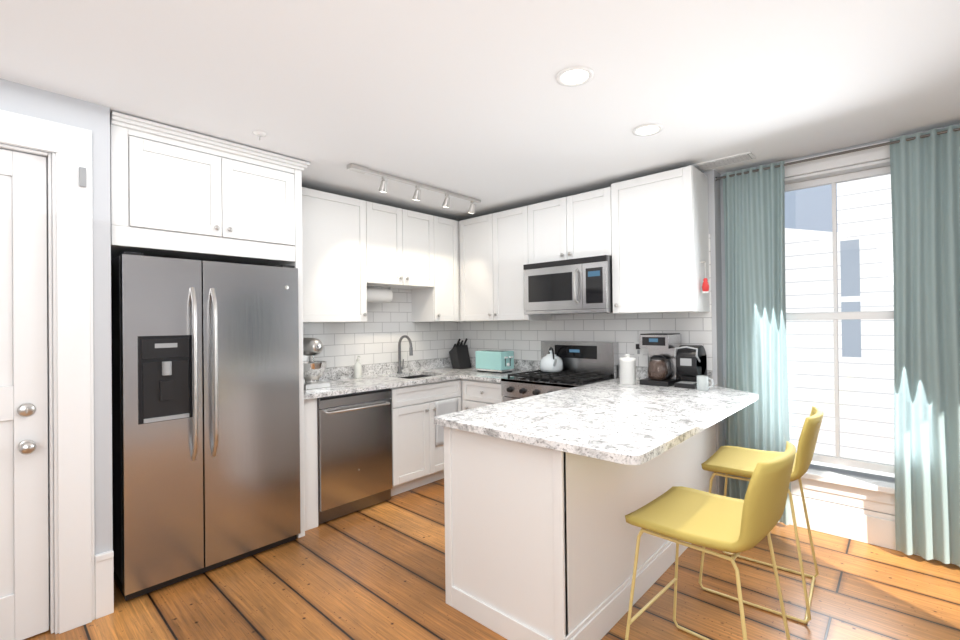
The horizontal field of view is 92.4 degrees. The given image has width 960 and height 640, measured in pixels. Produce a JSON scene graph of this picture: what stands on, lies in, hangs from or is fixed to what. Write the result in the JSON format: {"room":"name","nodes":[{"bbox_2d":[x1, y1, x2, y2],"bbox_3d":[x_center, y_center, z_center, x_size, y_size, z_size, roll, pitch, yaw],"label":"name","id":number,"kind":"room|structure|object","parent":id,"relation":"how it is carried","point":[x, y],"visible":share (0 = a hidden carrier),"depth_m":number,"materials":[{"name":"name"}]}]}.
{"room":"kitchen","nodes":[
{"label":"kitchen","id":0,"kind":"room"},
{"bbox_2d":[0,79,112,632],"bbox_3d":[-2.809,0.197,1.797,0.870,2.460,2.030,-1,-1,43],"label":"wall","id":1,"kind":"structure","parent":0,"point":[26,100],"depth_m":2.21,"materials":[{"name":"grey paint"}]},
{"bbox_2d":[0,149,48,639],"bbox_3d":[-2.246,0.334,1.775,0.112,2.156,0.848,-1,-1,43],"label":"door","id":2,"kind":"structure","parent":1,"relation":"in","point":[24,568],"depth_m":2.04,"materials":[{"name":"white paint"}]},
{"bbox_2d":[0,110,94,633],"bbox_3d":[-2.268,0.260,1.795,0.165,2.320,1.160,-1,-1,43],"label":"door frame","id":3,"kind":"structure","parent":1,"relation":"attached to","point":[70,397],"depth_m":2.11,"materials":[{"name":"white paint"}]},
{"bbox_2d":[0,0,959,220],"bbox_3d":[-0.181,-1.117,1.625,5.100,0.100,5.750,-1,-1,43],"label":"ceiling","id":4,"kind":"structure","parent":0,"point":[472,99],"depth_m":2.04,"materials":[{"name":"white paint"}]},
{"bbox_2d":[252,130,266,139],"bbox_3d":[-1.234,-1.026,2.577,0.076,0.039,0.076,-1,-1,43],"label":"sprinkler head","id":5,"kind":"object","parent":4,"relation":"attached to","point":[259,133],"depth_m":2.56,"materials":[{"name":"white metal"}]},
{"bbox_2d":[347,163,480,213],"bbox_3d":[-0.449,-0.983,3.574,0.080,0.132,1.290,-1,-1,43],"label":"track light","id":6,"kind":"object","parent":4,"relation":"attached to","point":[383,176],"visible":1,"depth_m":3.51,"materials":[{"name":"silver metal"}]},
{"bbox_2d":[556,66,593,86],"bbox_3d":[0.416,-1.068,2.020,0.163,0.005,0.163,-1,0,37],"label":"recessed light","id":7,"kind":"object","parent":4,"relation":"in","point":[573,76],"depth_m":2.02,"materials":[{"name":"white plastic"}]},
{"bbox_2d":[632,123,662,135],"bbox_3d":[0.945,-1.070,2.594,0.163,0.005,0.163,-1,0,37],"label":"recessed light","id":8,"kind":"object","parent":4,"relation":"in","point":[647,129],"depth_m":2.59,"materials":[{"name":"white plastic"}]},
{"bbox_2d":[689,151,755,170],"bbox_3d":[1.645,-1.072,3.131,0.380,0.011,0.160,-1,-1,43],"label":"ceiling vent","id":9,"kind":"object","parent":4,"relation":"in","point":[729,160],"visible":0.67,"depth_m":3.10,"materials":[{"name":"white metal"}]},
{"bbox_2d":[24,478,959,639],"bbox_3d":[-0.150,1.443,1.607,5.100,0.100,5.750,-1,-1,43],"label":"floor","id":10,"kind":"structure","parent":0,"point":[375,572],"depth_m":2.33,"materials":[{"name":"brown wood"}]},
{"bbox_2d":[111,251,300,600],"bbox_3d":[-1.692,0.533,2.823,0.750,1.750,0.900,-1,-1,43],"label":"refrigerator","id":11,"kind":"object","parent":10,"relation":"on","point":[205,423],"visible":0.98,"depth_m":2.52,"materials":[{"name":"silver metal"}]},
{"bbox_2d":[110,111,309,537],"bbox_3d":[-1.712,0.195,2.884,0.703,2.452,1.032,-1,-1,43],"label":"tall cabinet","id":12,"kind":"object","parent":10,"relation":"on","point":[177,193],"visible":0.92,"depth_m":2.62,"materials":[{"name":"white paint"}]},
{"bbox_2d":[317,388,391,523],"bbox_3d":[-1.089,0.973,3.548,0.641,0.866,0.603,-1,-1,43],"label":"dishwasher","id":13,"kind":"object","parent":10,"relation":"on","point":[354,431],"visible":0.73,"depth_m":3.33,"materials":[{"name":"silver metal"}]},
{"bbox_2d":[390,385,419,495],"bbox_3d":[-0.833,0.975,3.883,0.618,0.884,0.229,-1,-1,43],"label":"base cabinet","id":14,"kind":"object","parent":10,"relation":"on","point":[417,457],"depth_m":3.69,"materials":[{"name":"white paint"}]},
{"bbox_2d":[304,357,475,399],"bbox_3d":[-0.683,0.546,4.024,0.660,0.300,2.112,-1,-1,43],"label":"countertop","id":15,"kind":"structure","parent":14,"relation":"on","point":[342,381],"depth_m":3.95,"materials":[{"name":"white stone"}]},
{"bbox_2d":[303,337,329,389],"bbox_3d":[-1.308,0.316,3.467,0.387,0.367,0.216,-1,-1,43],"label":"stand mixer","id":16,"kind":"object","parent":15,"relation":"on","point":[313,371],"visible":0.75,"depth_m":3.35,"materials":[{"name":"silver metal"}]},
{"bbox_2d":[354,356,361,377],"bbox_3d":[-1.049,0.404,3.963,0.074,0.192,0.062,-1,-1,43],"label":"soap bottle","id":17,"kind":"object","parent":15,"relation":"on","point":[357,370],"visible":1,"depth_m":3.94,"materials":[{"name":"white"}]},
{"bbox_2d":[397,335,412,372],"bbox_3d":[-0.687,0.319,4.282,0.218,0.356,0.083,-1,-1,43],"label":"faucet","id":18,"kind":"object","parent":15,"relation":"on","point":[400,368],"visible":0.98,"depth_m":4.31,"materials":[{"name":"silver metal"}]},
{"bbox_2d":[449,338,470,368],"bbox_3d":[-0.207,0.343,4.764,0.212,0.303,0.218,-1,-1,43],"label":"knife block","id":19,"kind":"object","parent":15,"relation":"on","point":[459,355],"visible":1,"depth_m":4.72,"materials":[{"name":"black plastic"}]},
{"bbox_2d":[416,378,460,473],"bbox_3d":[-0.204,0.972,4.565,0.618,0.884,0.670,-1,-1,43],"label":"base cabinet","id":20,"kind":"object","parent":10,"relation":"on","point":[431,455],"depth_m":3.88,"materials":[{"name":"white paint"}]},
{"bbox_2d":[435,398,457,445],"bbox_3d":[-0.287,0.885,4.012,0.009,0.384,0.269,-1,-1,43],"label":"tea towel","id":21,"kind":"object","parent":20,"relation":"hanging from","point":[446,406],"visible":0.54,"depth_m":3.97,"materials":[{"name":"grey fabric"}]},
{"bbox_2d":[461,379,503,410],"bbox_3d":[0.212,0.964,4.196,0.528,0.885,0.645,-1,-1,43],"label":"base cabinet","id":22,"kind":"object","parent":10,"relation":"on","point":[476,393],"visible":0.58,"depth_m":4.00,"materials":[{"name":"white paint"}]},
{"bbox_2d":[460,360,539,380],"bbox_3d":[0.227,0.452,4.180,0.469,0.132,0.648,-1,-1,43],"label":"countertop","id":23,"kind":"structure","parent":22,"relation":"on","point":[520,366],"depth_m":4.29,"materials":[{"name":"white stone"}]},
{"bbox_2d":[475,350,514,372],"bbox_3d":[0.145,0.389,4.338,0.344,0.196,0.194,-1,-1,43],"label":"toaster","id":24,"kind":"object","parent":23,"relation":"on","point":[495,361],"visible":1,"depth_m":4.25,"materials":[{"name":"teal metal"}]},
{"bbox_2d":[444,427,647,639],"bbox_3d":[0.324,0.950,2.326,0.703,0.884,0.732,-1,-1,43],"label":"base cabinet","id":25,"kind":"object","parent":10,"relation":"on","point":[540,543],"depth_m":2.02,"materials":[{"name":"white paint"}]},
{"bbox_2d":[501,341,618,401],"bbox_3d":[0.642,0.787,3.747,0.710,1.198,0.704,-1,-1,43],"label":"gas range","id":26,"kind":"object","parent":10,"relation":"on","point":[585,363],"visible":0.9,"depth_m":3.75,"materials":[{"name":"silver metal"}]},
{"bbox_2d":[540,347,562,371],"bbox_3d":[0.621,0.338,3.959,0.224,0.212,0.210,-1,-1,43],"label":"kettle","id":27,"kind":"object","parent":26,"relation":"on","point":[551,361],"visible":1,"depth_m":3.90,"materials":[{"name":"white metal"}]},
{"bbox_2d":[644,443,683,583],"bbox_3d":[0.721,0.948,2.770,0.683,0.884,0.697,-1,-1,43],"label":"base cabinet","id":28,"kind":"object","parent":10,"relation":"on","point":[665,471],"depth_m":2.53,"materials":[{"name":"white paint"}]},
{"bbox_2d":[680,424,715,547],"bbox_3d":[1.161,0.946,3.259,0.700,0.884,0.733,-1,-1,43],"label":"base cabinet","id":29,"kind":"object","parent":10,"relation":"on","point":[698,448],"depth_m":3.01,"materials":[{"name":"white paint"}]},
{"bbox_2d":[434,366,758,464],"bbox_3d":[0.839,0.434,2.662,1.049,0.132,2.048,-1,-1,43],"label":"countertop","id":30,"kind":"structure","parent":29,"relation":"on","point":[616,421],"depth_m":2.22,"materials":[{"name":"white stone"}]},
{"bbox_2d":[619,354,635,384],"bbox_3d":[1.086,0.360,3.381,0.116,0.218,0.116,-1,-1,43],"label":"canister","id":31,"kind":"object","parent":30,"relation":"on","point":[627,369],"visible":1,"depth_m":3.33,"materials":[{"name":"white ceramic"}]},
{"bbox_2d":[639,333,681,386],"bbox_3d":[1.327,0.282,3.366,0.222,0.368,0.265,-1,-1,43],"label":"coffee maker","id":32,"kind":"object","parent":30,"relation":"on","point":[662,368],"visible":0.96,"depth_m":3.30,"materials":[{"name":"silver plastic"}]},
{"bbox_2d":[674,345,706,388],"bbox_3d":[1.479,0.320,3.229,0.157,0.287,0.260,-1,-1,43],"label":"coffee machine","id":33,"kind":"object","parent":30,"relation":"on","point":[691,362],"visible":0.94,"depth_m":3.18,"materials":[{"name":"black plastic"}]},
{"bbox_2d":[696,375,712,390],"bbox_3d":[1.473,0.415,3.011,0.102,0.095,0.072,-1,-1,43],"label":"glass mug","id":34,"kind":"object","parent":30,"relation":"on","point":[699,377],"visible":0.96,"depth_m":3.00,"materials":[{"name":"white"}]},
{"bbox_2d":[625,441,795,639],"bbox_3d":[0.880,0.918,1.735,0.483,0.924,0.518,0,-1,-44],"label":"bar stool","id":35,"kind":"object","parent":10,"relation":"on","point":[735,526],"visible":1,"depth_m":1.64,"materials":[{"name":"yellow"}]},
{"bbox_2d":[699,406,823,623],"bbox_3d":[1.471,0.916,2.390,0.518,0.924,0.483,-1,-1,40],"label":"bar stool","id":36,"kind":"object","parent":10,"relation":"on","point":[741,462],"visible":0.69,"depth_m":2.31,"materials":[{"name":"yellow leather"}]},
{"bbox_2d":[702,124,959,515],"bbox_3d":[1.632,0.155,3.564,5.000,2.460,0.350,-1,-1,43],"label":"wall","id":37,"kind":"structure","parent":0,"point":[716,226],"depth_m":3.30,"materials":[{"name":"grey paint"}]},
{"bbox_2d":[459,204,550,320],"bbox_3d":[0.237,-0.490,4.366,0.917,0.996,0.341,-1,-1,43],"label":"upper cabinet","id":38,"kind":"object","parent":37,"relation":"attached to","point":[495,248],"depth_m":4.21,"materials":[{"name":"white paint"}]},
{"bbox_2d":[535,187,610,262],"bbox_3d":[0.813,-0.739,3.834,0.775,0.520,0.341,-1,-1,43],"label":"upper cabinet","id":39,"kind":"object","parent":37,"relation":"attached to","point":[578,225],"depth_m":3.67,"materials":[{"name":"white paint"}]},
{"bbox_2d":[523,255,612,314],"bbox_3d":[0.778,-0.264,3.786,0.763,0.422,0.461,-1,-1,43],"label":"microwave","id":40,"kind":"object","parent":39,"relation":"attached to","point":[577,286],"visible":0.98,"depth_m":3.60,"materials":[{"name":"silver metal"}]},
{"bbox_2d":[459,234,712,381],"bbox_3d":[0.719,-0.060,4.161,2.555,1.079,0.008,-1,-1,43],"label":"tile backsplash","id":41,"kind":"structure","parent":37,"relation":"attached to","point":[524,338],"depth_m":3.95,"materials":[{"name":"white tile"}]},
{"bbox_2d":[634,342,642,356],"bbox_3d":[1.255,0.233,3.648,0.070,0.115,0.022,-1,-1,43],"label":"electrical outlet plate","id":42,"kind":"object","parent":41,"relation":"attached to","point":[638,351],"visible":0.88,"depth_m":3.65,"materials":[{"name":"white plastic"}]},
{"bbox_2d":[611,166,709,313],"bbox_3d":[1.292,-0.540,3.393,0.640,0.976,0.341,-1,-1,43],"label":"upper cabinet","id":43,"kind":"object","parent":37,"relation":"attached to","point":[649,234],"depth_m":3.22,"materials":[{"name":"white paint"}]},
{"bbox_2d":[701,261,708,292],"bbox_3d":[1.536,-0.292,3.139,0.052,0.220,0.048,-1,-1,43],"label":"hanging ornament","id":44,"kind":"object","parent":43,"relation":"hanging from","point":[705,286],"visible":1,"depth_m":3.13,"materials":[{"name":"red"}]},
{"bbox_2d":[715,125,959,566],"bbox_3d":[2.338,0.143,2.785,1.665,2.395,0.129,-1,-1,43],"label":"curtains","id":45,"kind":"object","parent":37,"relation":"attached to","point":[925,181],"visible":0.9,"depth_m":2.63,"materials":[{"name":"teal fabric"}]},
{"bbox_2d":[785,141,894,514],"bbox_3d":[2.303,0.050,2.981,1.140,2.235,0.215,-1,-1,43],"label":"window","id":46,"kind":"structure","parent":37,"relation":"in","point":[869,494],"depth_m":2.95,"materials":[{"name":"glass"}]},
{"bbox_2d":[781,495,952,563],"bbox_3d":[2.567,1.267,2.656,2.026,0.200,0.022,-1,-1,43],"label":"baseboard","id":47,"kind":"structure","parent":37,"relation":"attached to","point":[863,525],"depth_m":2.89,"materials":[{"name":"white paint"}]},
{"bbox_3d":[-1.327,0.194,3.933,0.150,2.460,3.120,-1,-1,43],"label":"wall","id":48,"kind":"structure","parent":0,"visible":0},
{"bbox_2d":[302,187,373,322],"bbox_3d":[-1.266,-0.477,3.637,0.340,0.996,0.757,-1,-1,43],"label":"upper cabinet","id":49,"kind":"object","parent":48,"relation":"attached to","point":[352,248],"depth_m":3.56,"materials":[{"name":"white paint"}]},
{"bbox_2d":[367,285,392,302],"bbox_3d":[-0.915,-0.227,4.027,0.124,0.146,0.304,-1,-1,43],"label":"paper towel holder","id":50,"kind":"object","parent":49,"relation":"attached to","point":[378,295],"visible":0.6,"depth_m":4.01,"materials":[{"name":"white paper"}]},
{"bbox_2d":[303,287,458,367],"bbox_3d":[-0.934,-0.039,4.248,0.008,1.079,2.100,-1,-1,43],"label":"tile backsplash","id":51,"kind":"structure","parent":48,"relation":"attached to","point":[378,334],"depth_m":4.29,"materials":[{"name":"white tile"}]},
{"bbox_2d":[374,203,437,290],"bbox_3d":[-0.802,-0.639,4.143,0.340,0.676,0.735,-1,-1,43],"label":"upper cabinet","id":52,"kind":"object","parent":48,"relation":"attached to","point":[405,241],"depth_m":4.05,"materials":[{"name":"white paint"}]},
{"bbox_2d":[412,217,461,321],"bbox_3d":[-0.467,-0.480,4.504,0.340,0.996,0.368,-1,-1,43],"label":"upper cabinet","id":53,"kind":"object","parent":48,"relation":"attached to","point":[441,303],"depth_m":4.43,"materials":[{"name":"white paint"}]},
{"bbox_2d":[458,221,467,321],"bbox_3d":[-0.236,-0.481,4.754,0.340,0.996,0.427,-1,-1,43],"label":"upper cabinet","id":54,"kind":"object","parent":48,"relation":"attached to","point":[458,221],"depth_m":4.56,"materials":[{"name":"white paint"}]},
{"label":"outside","id":55,"kind":"structure","parent":0,"visible":0},
{"bbox_2d":[785,174,894,477],"bbox_3d":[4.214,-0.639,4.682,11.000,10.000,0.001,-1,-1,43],"label":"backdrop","id":56,"kind":"structure","parent":55,"point":[843,355],"depth_m":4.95,"materials":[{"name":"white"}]}
]}

